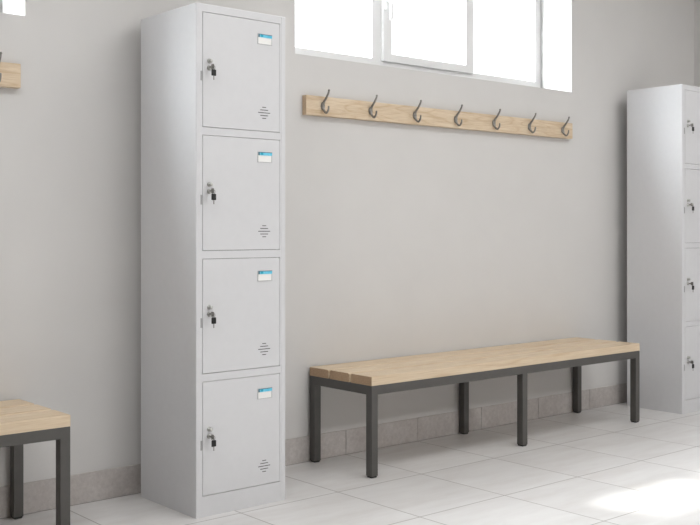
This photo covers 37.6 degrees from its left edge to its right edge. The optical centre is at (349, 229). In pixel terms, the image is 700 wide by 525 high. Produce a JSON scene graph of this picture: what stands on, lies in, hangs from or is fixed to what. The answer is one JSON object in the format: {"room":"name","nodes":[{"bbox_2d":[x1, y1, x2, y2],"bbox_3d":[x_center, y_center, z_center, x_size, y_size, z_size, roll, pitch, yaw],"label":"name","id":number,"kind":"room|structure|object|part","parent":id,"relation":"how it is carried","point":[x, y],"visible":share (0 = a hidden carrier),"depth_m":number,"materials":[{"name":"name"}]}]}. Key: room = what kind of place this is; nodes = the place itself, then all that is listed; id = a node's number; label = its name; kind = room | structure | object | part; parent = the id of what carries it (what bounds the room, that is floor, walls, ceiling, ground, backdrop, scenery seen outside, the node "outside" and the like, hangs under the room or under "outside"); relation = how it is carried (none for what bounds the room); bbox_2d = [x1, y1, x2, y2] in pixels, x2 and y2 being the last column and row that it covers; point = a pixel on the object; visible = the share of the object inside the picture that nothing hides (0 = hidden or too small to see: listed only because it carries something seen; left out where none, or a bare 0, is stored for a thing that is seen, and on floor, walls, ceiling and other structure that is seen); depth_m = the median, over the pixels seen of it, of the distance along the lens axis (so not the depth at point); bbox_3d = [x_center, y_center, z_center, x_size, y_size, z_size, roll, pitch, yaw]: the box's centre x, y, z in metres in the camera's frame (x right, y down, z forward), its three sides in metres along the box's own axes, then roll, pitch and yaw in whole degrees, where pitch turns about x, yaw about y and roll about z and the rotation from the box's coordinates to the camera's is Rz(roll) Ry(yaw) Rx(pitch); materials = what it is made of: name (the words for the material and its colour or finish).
{"room":"changing room","nodes":[
{"label":"changing room","id":0,"kind":"room"},
{"bbox_2d":[0,0,693,486],"bbox_3d":[-1.077,-0.391,3.902,8.690,3.000,0.300,0,0,-41],"label":"wall","id":1,"kind":"structure","parent":0,"point":[401,240],"depth_m":4.63,"materials":[{"name":"paint"}]},
{"bbox_2d":[0,52,20,88],"bbox_3d":[-1.849,-0.550,2.993,1.851,0.112,0.078,0,0,-41],"label":"coat rack","id":2,"kind":"object","parent":1,"relation":"attached to","point":[10,73],"visible":1,"depth_m":3.58,"materials":[{"name":"brown wood"}]},
{"bbox_2d":[0,383,626,518],"bbox_3d":[-0.978,0.954,3.785,8.290,0.111,0.006,0,0,-41],"label":"baseboard","id":3,"kind":"structure","parent":1,"relation":"attached to","point":[40,495],"depth_m":4.65,"materials":[{"name":"tile"}]},
{"bbox_2d":[295,0,540,87],"bbox_3d":[0.350,-1.158,5.213,1.918,0.805,0.132,0,0,-41],"label":"window","id":4,"kind":"structure","parent":1,"relation":"in","point":[377,14],"depth_m":5.31,"materials":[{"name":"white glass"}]},
{"bbox_3d":[0.193,-1.080,5.022,0.030,0.124,0.046,0,0,-41],"label":"handle","id":5,"kind":"part","parent":4,"relation":"part of","materials":[{"name":"white plastic"}]},
{"bbox_3d":[0.388,-1.168,5.262,0.649,0.695,0.066,0,0,-41],"label":"sash","id":6,"kind":"part","parent":4,"relation":"part of","materials":[{"name":"white plastic"}]},
{"bbox_2d":[302,89,572,138],"bbox_3d":[0.522,-0.550,5.021,1.851,0.112,0.078,0,0,-41],"label":"coat rack","id":7,"kind":"object","parent":1,"relation":"attached to","point":[312,105],"visible":1,"depth_m":4.91,"materials":[{"name":"brown wood"}]},
{"bbox_2d":[0,402,699,524],"bbox_3d":[0.970,1.059,1.507,8.290,0.100,6.000,0,0,-41],"label":"floor","id":8,"kind":"structure","parent":0,"point":[594,466],"depth_m":4.09,"materials":[{"name":"tile"}]},
{"bbox_2d":[0,399,69,524],"bbox_3d":[-1.744,0.803,2.853,1.876,0.412,0.404,0,0,-41],"label":"bench","id":9,"kind":"object","parent":8,"relation":"on","point":[22,422],"visible":1,"depth_m":3.30,"materials":[{"name":"brown wood"}]},
{"bbox_3d":[-1.164,0.836,3.592,0.034,0.332,0.034,0,0,-41],"label":"leg","id":10,"kind":"part","parent":9,"relation":"part of","materials":[{"name":"black metal"}]},
{"bbox_3d":[-1.744,0.653,2.853,1.876,0.037,0.404,0,0,-41],"label":"steel frame","id":11,"kind":"part","parent":9,"relation":"part of","materials":[{"name":"black metal"}]},
{"bbox_3d":[-0.924,0.836,3.311,0.034,0.332,0.034,0,0,-41],"label":"leg","id":12,"kind":"part","parent":9,"relation":"part of","materials":[{"name":"black metal"}]},
{"bbox_2d":[141,2,284,518],"bbox_3d":[-0.510,0.109,3.849,0.389,1.800,0.408,0,0,-41],"label":"locker","id":13,"kind":"object","parent":8,"relation":"on","point":[200,133],"visible":1,"depth_m":3.71,"materials":[{"name":"grey metal"}]},
{"bbox_2d":[209,312,215,327],"bbox_3d":[-0.483,0.317,3.597,0.019,0.056,0.028,0,0,-41],"label":"key","id":14,"kind":"object","parent":13,"relation":"hanging from","point":[213,319],"visible":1,"depth_m":3.59,"materials":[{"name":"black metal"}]},
{"bbox_2d":[209,188,215,203],"bbox_3d":[-0.483,-0.115,3.597,0.019,0.056,0.028,0,0,-41],"label":"key","id":15,"kind":"object","parent":13,"relation":"hanging from","point":[213,196],"visible":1,"depth_m":3.59,"materials":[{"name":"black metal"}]},
{"bbox_2d":[209,434,215,450],"bbox_3d":[-0.483,0.746,3.597,0.019,0.056,0.028,0,0,-41],"label":"key","id":16,"kind":"object","parent":13,"relation":"hanging from","point":[213,442],"visible":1,"depth_m":3.59,"materials":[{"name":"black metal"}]},
{"bbox_2d":[209,64,215,79],"bbox_3d":[-0.483,-0.548,3.597,0.019,0.056,0.028,0,0,-41],"label":"key","id":17,"kind":"object","parent":13,"relation":"hanging from","point":[213,71],"visible":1,"depth_m":3.59,"materials":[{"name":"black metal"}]},
{"bbox_3d":[-0.394,0.736,3.715,0.335,0.399,0.019,0,0,-41],"label":"locker door","id":18,"kind":"part","parent":13,"relation":"part of","materials":[{"name":"white metal"}]},
{"bbox_3d":[-0.394,0.306,3.715,0.335,0.401,0.019,0,0,-41],"label":"locker door","id":19,"kind":"part","parent":13,"relation":"part of","materials":[{"name":"grey metal"}]},
{"bbox_3d":[-0.394,-0.127,3.715,0.335,0.404,0.019,0,0,-41],"label":"locker door","id":20,"kind":"part","parent":13,"relation":"part of","materials":[{"name":"grey metal"}]},
{"bbox_3d":[-0.394,-0.560,3.715,0.335,0.401,0.019,0,0,-41],"label":"locker door","id":21,"kind":"part","parent":13,"relation":"part of","materials":[{"name":"grey metal"}]},
{"bbox_2d":[310,337,639,477],"bbox_3d":[0.669,0.803,4.916,1.876,0.412,0.404,0,0,-41],"label":"bench","id":22,"kind":"object","parent":8,"relation":"on","point":[371,378],"visible":1,"depth_m":4.67,"materials":[{"name":"brown wood"}]},
{"bbox_3d":[-0.151,0.836,4.458,0.034,0.332,0.034,0,0,-41],"label":"leg","id":23,"kind":"part","parent":22,"relation":"part of","materials":[{"name":"black metal"}]},
{"bbox_3d":[0.089,0.836,4.177,0.034,0.332,0.034,0,0,-41],"label":"leg","id":24,"kind":"part","parent":22,"relation":"part of","materials":[{"name":"black metal"}]},
{"bbox_3d":[0.562,0.836,5.067,0.034,0.332,0.034,0,0,-41],"label":"leg","id":25,"kind":"part","parent":22,"relation":"part of","materials":[{"name":"black metal"}]},
{"bbox_3d":[0.669,0.653,4.916,1.876,0.037,0.404,0,0,-41],"label":"steel frame","id":26,"kind":"part","parent":22,"relation":"part of","materials":[{"name":"black metal"}]},
{"bbox_3d":[0.802,0.836,4.787,0.034,0.332,0.034,0,0,-41],"label":"leg","id":27,"kind":"part","parent":22,"relation":"part of","materials":[{"name":"black metal"}]},
{"bbox_3d":[1.249,0.836,5.654,0.034,0.332,0.034,0,0,-41],"label":"leg","id":28,"kind":"part","parent":22,"relation":"part of","materials":[{"name":"black metal"}]},
{"bbox_3d":[1.489,0.836,5.374,0.034,0.332,0.034,0,0,-41],"label":"leg","id":29,"kind":"part","parent":22,"relation":"part of","materials":[{"name":"black metal"}]},
{"bbox_2d":[627,84,699,413],"bbox_3d":[1.848,0.109,5.858,0.389,1.800,0.370,0,0,-41],"label":"locker","id":30,"kind":"object","parent":8,"relation":"on","point":[663,151],"visible":0.98,"depth_m":5.70,"materials":[{"name":"grey metal"}]},
{"bbox_3d":[1.953,0.736,5.736,0.335,0.399,0.017,0,0,-41],"label":"locker door","id":31,"kind":"part","parent":30,"relation":"part of","materials":[{"name":"grey metal"}]},
{"bbox_3d":[1.953,0.306,5.736,0.335,0.401,0.017,0,0,-41],"label":"locker door","id":32,"kind":"part","parent":30,"relation":"part of","materials":[{"name":"grey metal"}]},
{"bbox_3d":[1.953,-0.127,5.736,0.335,0.404,0.017,0,0,-41],"label":"locker door","id":33,"kind":"part","parent":30,"relation":"part of","materials":[{"name":"grey metal"}]},
{"bbox_3d":[1.953,-0.560,5.736,0.335,0.401,0.017,0,0,-41],"label":"locker door","id":34,"kind":"part","parent":30,"relation":"part of","materials":[{"name":"grey metal"}]},
{"bbox_2d":[694,0,699,86],"bbox_3d":[4.261,-0.391,4.190,0.200,3.000,6.200,0,0,-41],"label":"wall","id":35,"kind":"structure","parent":0,"point":[696,2],"depth_m":6.46,"materials":[{"name":"paint"}]}
]}

